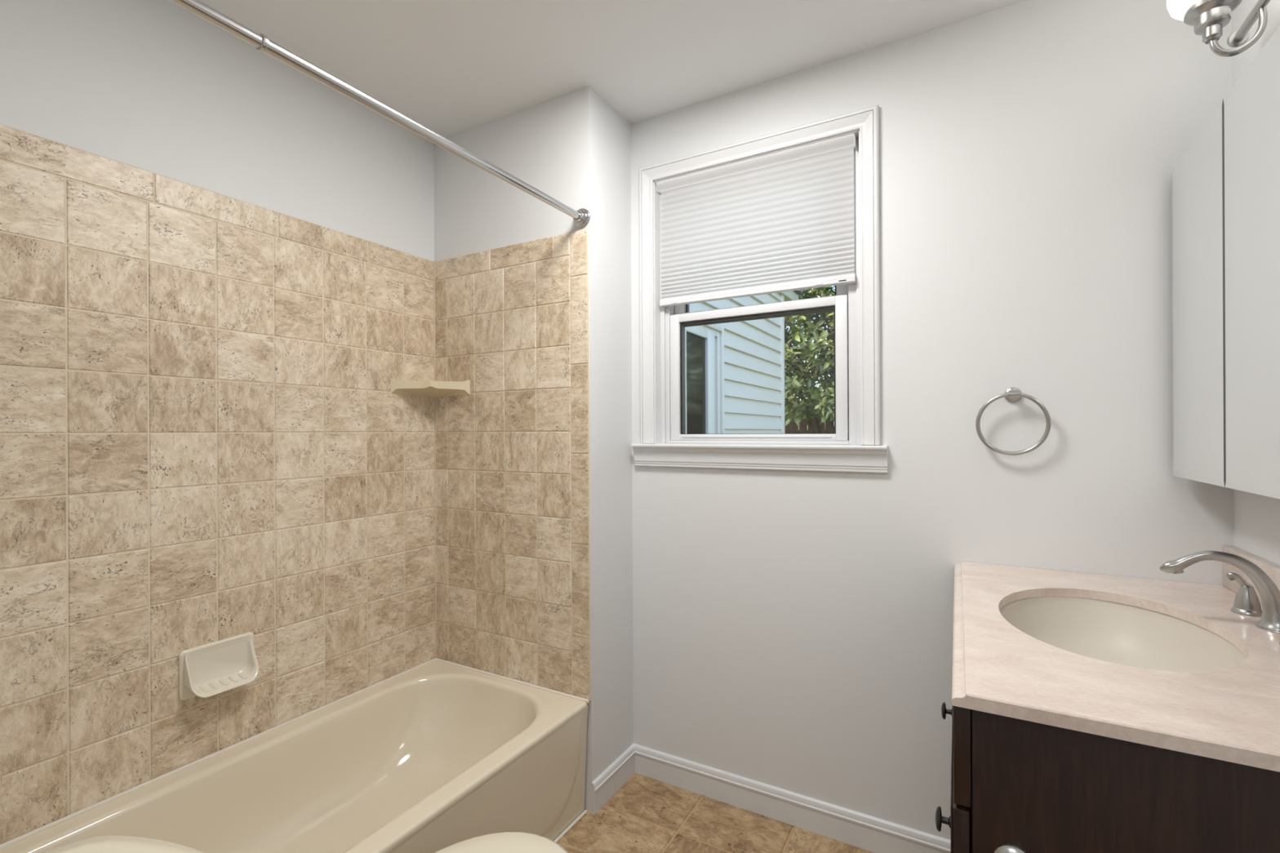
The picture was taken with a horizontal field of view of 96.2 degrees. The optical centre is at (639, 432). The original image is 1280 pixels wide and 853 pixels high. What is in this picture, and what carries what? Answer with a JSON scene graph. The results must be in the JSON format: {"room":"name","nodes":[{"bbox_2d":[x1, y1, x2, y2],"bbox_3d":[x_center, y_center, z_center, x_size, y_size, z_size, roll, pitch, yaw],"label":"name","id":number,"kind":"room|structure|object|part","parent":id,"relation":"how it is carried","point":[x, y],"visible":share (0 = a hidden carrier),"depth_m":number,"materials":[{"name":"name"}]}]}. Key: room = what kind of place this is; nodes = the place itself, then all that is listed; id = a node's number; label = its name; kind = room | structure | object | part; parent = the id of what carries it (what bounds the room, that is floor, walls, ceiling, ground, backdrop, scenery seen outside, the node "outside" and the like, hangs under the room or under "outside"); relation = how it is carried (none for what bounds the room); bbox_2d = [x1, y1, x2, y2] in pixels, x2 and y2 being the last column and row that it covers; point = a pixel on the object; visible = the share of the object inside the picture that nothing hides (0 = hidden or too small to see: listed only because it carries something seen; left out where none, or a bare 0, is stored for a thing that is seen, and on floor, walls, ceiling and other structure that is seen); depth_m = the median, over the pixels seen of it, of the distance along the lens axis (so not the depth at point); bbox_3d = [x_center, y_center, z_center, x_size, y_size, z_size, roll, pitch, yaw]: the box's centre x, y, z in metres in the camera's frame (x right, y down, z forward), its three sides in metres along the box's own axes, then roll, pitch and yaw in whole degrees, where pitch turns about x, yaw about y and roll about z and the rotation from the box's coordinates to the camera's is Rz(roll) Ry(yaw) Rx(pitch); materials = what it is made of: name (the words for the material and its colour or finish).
{"room":"bathroom","nodes":[
{"label":"bathroom","id":0,"kind":"room"},
{"bbox_2d":[0,0,436,844],"bbox_3d":[-1.270,0.062,1.593,0.123,2.428,1.654,0,0,30],"label":"wall","id":1,"kind":"structure","parent":0,"point":[217,263],"depth_m":1.56,"materials":[{"name":"beige tile"}]},
{"bbox_2d":[178,631,258,700],"bbox_3d":[-1.159,0.653,1.598,0.067,0.132,0.184,0,0,30],"label":"soap dish","id":2,"kind":"object","parent":1,"relation":"attached to","point":[206,670],"visible":1,"depth_m":1.60,"materials":[{"name":"beige ceramic"}]},
{"bbox_2d":[390,377,471,397],"bbox_3d":[-0.781,-0.168,2.143,0.198,0.064,0.206,0,0,30],"label":"corner shelf","id":3,"kind":"object","parent":1,"relation":"attached to","point":[431,388],"visible":1,"depth_m":2.15,"materials":[{"name":"beige ceramic"}]},
{"bbox_2d":[433,85,633,812],"bbox_3d":[-0.444,0.058,2.299,0.862,2.428,0.402,0,0,30],"label":"wall","id":4,"kind":"structure","parent":0,"point":[533,307],"depth_m":2.05,"materials":[{"name":"white paint"}]},
{"bbox_2d":[169,0,590,228],"bbox_3d":[-0.573,-0.716,1.264,0.066,0.069,1.534,0,0,30],"label":"shower curtain rod","id":5,"kind":"object","parent":4,"relation":"attached to","point":[581,217],"visible":1,"depth_m":1.22,"materials":[{"name":"grey metal"}]},
{"bbox_3d":[-0.492,0.120,2.097,0.738,1.598,0.002,0,0,30],"label":"panel","id":6,"kind":"part","parent":4,"relation":"part of","materials":[{"name":"tile"}]},
{"bbox_2d":[591,743,635,813],"bbox_3d":[-0.086,1.220,2.032,0.016,0.100,0.278,0,0,30],"label":"baseboard","id":7,"kind":"structure","parent":4,"relation":"attached to","point":[613,778],"depth_m":2.01,"materials":[{"name":"white paint"}]},
{"bbox_2d":[199,0,1025,137],"bbox_3d":[-0.508,-1.206,0.418,2.619,0.100,3.730,0,0,30],"label":"ceiling","id":8,"kind":"structure","parent":0,"point":[451,67],"depth_m":1.70,"materials":[{"name":"white paint"}]},
{"bbox_2d":[556,773,873,852],"bbox_3d":[-0.496,1.332,0.418,2.619,0.120,3.730,0,0,30],"label":"floor","id":9,"kind":"structure","parent":0,"point":[646,815],"depth_m":1.83,"materials":[{"name":"brown tile"}]},
{"bbox_2d":[0,657,589,852],"bbox_3d":[-0.865,1.085,1.432,0.737,0.383,1.526,0,0,30],"label":"bathtub","id":10,"kind":"object","parent":9,"relation":"on","point":[432,756],"visible":0.9,"depth_m":1.72,"materials":[{"name":"beige ceramic"}]},
{"bbox_2d":[42,831,567,852],"bbox_3d":[-0.408,0.894,0.824,0.464,0.756,0.875,0,0,30],"label":"toilet","id":11,"kind":"object","parent":9,"relation":"on","point":[504,842],"visible":1,"depth_m":1.15,"materials":[{"name":"beige ceramic"}]},
{"bbox_3d":[-0.556,0.538,0.565,0.464,0.044,0.280,0,0,30],"label":"tank lid","id":12,"kind":"part","parent":11,"relation":"part of","materials":[{"name":"beige ceramic"}]},
{"bbox_3d":[-0.323,0.857,0.974,0.386,0.030,0.530,0,0,30],"label":"lid","id":13,"kind":"part","parent":11,"relation":"part of","materials":[{"name":"beige"}]},
{"bbox_2d":[935,702,1279,852],"bbox_3d":[0.909,0.826,1.089,0.593,0.879,0.900,0,0,30],"label":"vanity cabinet","id":14,"kind":"object","parent":9,"relation":"on","point":[1033,787],"visible":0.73,"depth_m":0.75,"materials":[{"name":"brown wood"}]},
{"bbox_3d":[0.461,0.590,0.873,0.021,0.033,0.033,0,0,30],"label":"knob","id":15,"kind":"part","parent":14,"relation":"part of","materials":[{"name":"grey metal"}]},
{"bbox_3d":[0.647,0.589,1.210,0.021,0.033,0.033,0,0,30],"label":"knob","id":16,"kind":"part","parent":14,"relation":"part of","materials":[{"name":"grey metal"}]},
{"bbox_3d":[0.557,0.856,0.995,0.022,0.624,0.384,0,0,29],"label":"door","id":17,"kind":"part","parent":14,"relation":"part of","materials":[{"name":"brown wood"}]},
{"bbox_3d":[0.680,0.464,1.218,0.022,0.144,0.898,0,0,29],"label":"drawer","id":18,"kind":"part","parent":14,"relation":"part of","materials":[{"name":"brown wood"}]},
{"bbox_3d":[0.704,0.827,1.217,0.018,0.879,0.880,0,0,29],"label":"frame","id":19,"kind":"part","parent":14,"relation":"part of","materials":[{"name":"brown wood"}]},
{"bbox_2d":[993,844,1026,852],"bbox_3d":[0.567,0.595,0.723,0.205,0.048,0.074,0,0,30],"label":"toilet paper holder","id":20,"kind":"object","parent":14,"relation":"attached to","point":[1003,848],"visible":1,"depth_m":0.79,"materials":[{"name":"silver metal"}]},
{"bbox_2d":[951,561,1279,772],"bbox_3d":[0.913,0.376,1.083,0.576,0.020,0.934,0,0,30],"label":"countertop","id":21,"kind":"structure","parent":14,"relation":"on","point":[1232,714],"depth_m":0.86,"materials":[{"name":"beige stone"}]},
{"bbox_2d":[1000,596,1246,671],"bbox_3d":[0.910,0.453,1.108,0.382,0.132,0.537,0,0,30],"label":"sink","id":22,"kind":"object","parent":21,"relation":"in","point":[1120,633],"visible":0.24,"depth_m":1.26,"materials":[{"name":"beige ceramic"}]},
{"bbox_2d":[1159,551,1279,644],"bbox_3d":[1.155,0.296,1.061,0.213,0.137,0.208,0,0,-12],"label":"faucet","id":23,"kind":"object","parent":21,"relation":"on","point":[1246,602],"visible":1,"depth_m":1.09,"materials":[{"name":"silver metal"}]},
{"bbox_3d":[1.213,0.303,1.161,0.016,0.035,0.041,0,0,-43],"label":"lever","id":24,"kind":"part","parent":23,"relation":"part of","materials":[{"name":"silver metal"}]},
{"bbox_3d":[1.221,0.336,1.153,0.047,0.057,0.047,0,0,30],"label":"handle","id":25,"kind":"part","parent":23,"relation":"part of","materials":[{"name":"silver metal"}]},
{"bbox_3d":[1.175,0.362,1.058,0.055,0.004,0.055,0,0,30],"label":"spout","id":26,"kind":"part","parent":23,"relation":"part of","materials":[{"name":"silver metal"}]},
{"bbox_2d":[631,0,1234,839],"bbox_3d":[0.722,0.052,1.821,1.637,2.428,0.160,0,0,30],"label":"wall","id":27,"kind":"structure","parent":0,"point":[793,630],"depth_m":1.64,"materials":[{"name":"white paint"}]},
{"bbox_2d":[655,133,857,306],"bbox_3d":[0.370,-0.693,1.956,0.696,0.452,0.043,0,0,30],"label":"cellular shade","id":28,"kind":"object","parent":27,"relation":"attached to","point":[781,221],"visible":1,"depth_m":1.94,"materials":[{"name":"white fabric"}]},
{"bbox_3d":[0.369,-0.905,1.956,0.691,0.028,0.043,0,0,30],"label":"head rail","id":29,"kind":"part","parent":28,"relation":"part of","materials":[{"name":"white plastic"}]},
{"bbox_3d":[0.376,-0.480,1.962,0.684,0.026,0.023,0,0,30],"label":"rail","id":30,"kind":"part","parent":28,"relation":"part of","materials":[{"name":"white plastic"}]},
{"bbox_2d":[631,104,888,473],"bbox_3d":[0.393,-0.427,1.985,0.869,1.102,0.199,0,0,30],"label":"window","id":31,"kind":"structure","parent":27,"relation":"attached to","point":[855,307],"depth_m":1.89,"materials":[{"name":"white paint"}]},
{"bbox_3d":[0.385,0.016,1.974,0.529,0.004,0.004,0,0,30],"label":"lift rail","id":32,"kind":"part","parent":31,"relation":"part of","materials":[{"name":"white plastic"}]},
{"bbox_3d":[0.425,-0.198,2.054,0.636,0.478,0.012,0,0,30],"label":"screen frame","id":33,"kind":"part","parent":31,"relation":"part of","materials":[{"name":"brown"}]},
{"bbox_3d":[0.393,-0.203,1.990,0.628,0.464,0.034,0,0,30],"label":"sash","id":34,"kind":"part","parent":31,"relation":"part of","materials":[{"name":"white plastic"}]},
{"bbox_3d":[0.414,-0.439,2.020,0.709,0.962,0.118,0,0,30],"label":"frame","id":35,"kind":"part","parent":31,"relation":"part of","materials":[{"name":"white plastic"}]},
{"bbox_3d":[0.410,-0.649,2.024,0.628,0.465,0.032,0,0,30],"label":"sash","id":36,"kind":"part","parent":31,"relation":"part of","materials":[{"name":"white plastic"}]},
{"bbox_2d":[634,743,951,852],"bbox_3d":[0.675,1.217,1.750,1.617,0.100,0.016,0,0,30],"label":"baseboard","id":37,"kind":"structure","parent":27,"relation":"attached to","point":[858,829],"depth_m":1.85,"materials":[{"name":"white paint"}]},
{"bbox_2d":[975,386,1050,455],"bbox_3d":[1.001,-0.029,1.544,0.169,0.184,0.048,0,0,30],"label":"towel ring","id":38,"kind":"object","parent":27,"relation":"attached to","point":[1012,394],"visible":1,"depth_m":1.53,"materials":[{"name":"silver metal"}]},
{"bbox_3d":[0.999,-0.101,1.530,0.027,0.023,0.023,0,0,30],"label":"post","id":39,"kind":"part","parent":38,"relation":"part of","materials":[{"name":"silver metal"}]},
{"bbox_2d":[1231,0,1279,565],"bbox_3d":[0.999,0.051,0.531,0.120,2.428,2.050,0,0,30],"label":"wall","id":40,"kind":"structure","parent":0,"point":[1256,517],"depth_m":1.25,"materials":[{"name":"white paint"}]},
{"bbox_2d":[1166,0,1270,57],"bbox_3d":[1.068,-0.858,0.967,0.183,0.236,0.624,0,0,30],"label":"vanity light","id":41,"kind":"object","parent":40,"relation":"attached to","point":[1208,18],"visible":1,"depth_m":1.13,"materials":[{"name":"silver metal"}]},
{"bbox_3d":[1.140,-0.914,1.144,0.134,0.124,0.134,0,0,30],"label":"lamp shade","id":42,"kind":"part","parent":41,"relation":"part of","materials":[{"name":"white glass"}]},
{"bbox_3d":[1.172,-0.782,1.126,0.084,0.083,0.012,0,0,30],"label":"arm","id":43,"kind":"part","parent":41,"relation":"part of","materials":[{"name":"silver metal"}]},
{"bbox_2d":[1171,26,1279,499],"bbox_3d":[1.096,-0.267,0.943,0.116,0.745,0.935,0,0,30],"label":"medicine cabinet","id":44,"kind":"object","parent":40,"relation":"attached to","point":[1225,183],"visible":1,"depth_m":1.06,"materials":[{"name":"grey metal"}]},
{"bbox_3d":[1.201,-0.267,1.238,0.006,0.745,0.317,0,0,30],"label":"mirror door","id":45,"kind":"part","parent":44,"relation":"part of","materials":[{"name":"clear glass"}]},
{"bbox_3d":[1.046,-0.266,0.966,0.006,0.745,0.305,0,0,30],"label":"mirror door","id":46,"kind":"part","parent":44,"relation":"part of","materials":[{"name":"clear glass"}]},
{"bbox_2d":[1222,545,1279,609],"bbox_3d":[1.155,0.316,0.947,0.020,0.096,0.932,0,0,30],"label":"backsplash","id":47,"kind":"structure","parent":40,"relation":"attached to","point":[1272,570],"depth_m":1.25,"materials":[{"name":"beige stone"}]},
{"label":"outside","id":48,"kind":"structure","parent":0,"visible":0},
{"bbox_3d":[6.109,1.891,12.757,26.000,0.200,23.790,0,0,30],"label":"ground","id":49,"kind":"structure","parent":48,"visible":0},
{"bbox_2d":[684,289,804,433],"bbox_3d":[-0.357,-0.353,4.768,2.470,4.350,3.860,0,0,30],"label":"house wing","id":50,"kind":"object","parent":49,"relation":"on","point":[735,371],"visible":0.2,"depth_m":4.33,"materials":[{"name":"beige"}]},
{"bbox_3d":[0.354,0.031,3.718,0.051,1.435,0.585,0,0,30],"label":"window sash","id":51,"kind":"part","parent":50,"relation":"part of","materials":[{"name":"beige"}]},
{"bbox_2d":[784,285,835,434],"bbox_3d":[2.338,-0.892,7.204,4.131,5.426,2.504,0,0,30],"label":"tree","id":52,"kind":"object","parent":49,"relation":"on","point":[815,402],"visible":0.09,"depth_m":6.64,"materials":[{"name":"green plant"}]},
{"bbox_2d":[784,415,835,434],"bbox_3d":[3.689,0.715,8.510,12.000,2.176,0.060,0,0,30],"label":"fence","id":53,"kind":"object","parent":49,"relation":"on","point":[824,428],"visible":0.02,"depth_m":9.09,"materials":[{"name":"brown"}]}
]}

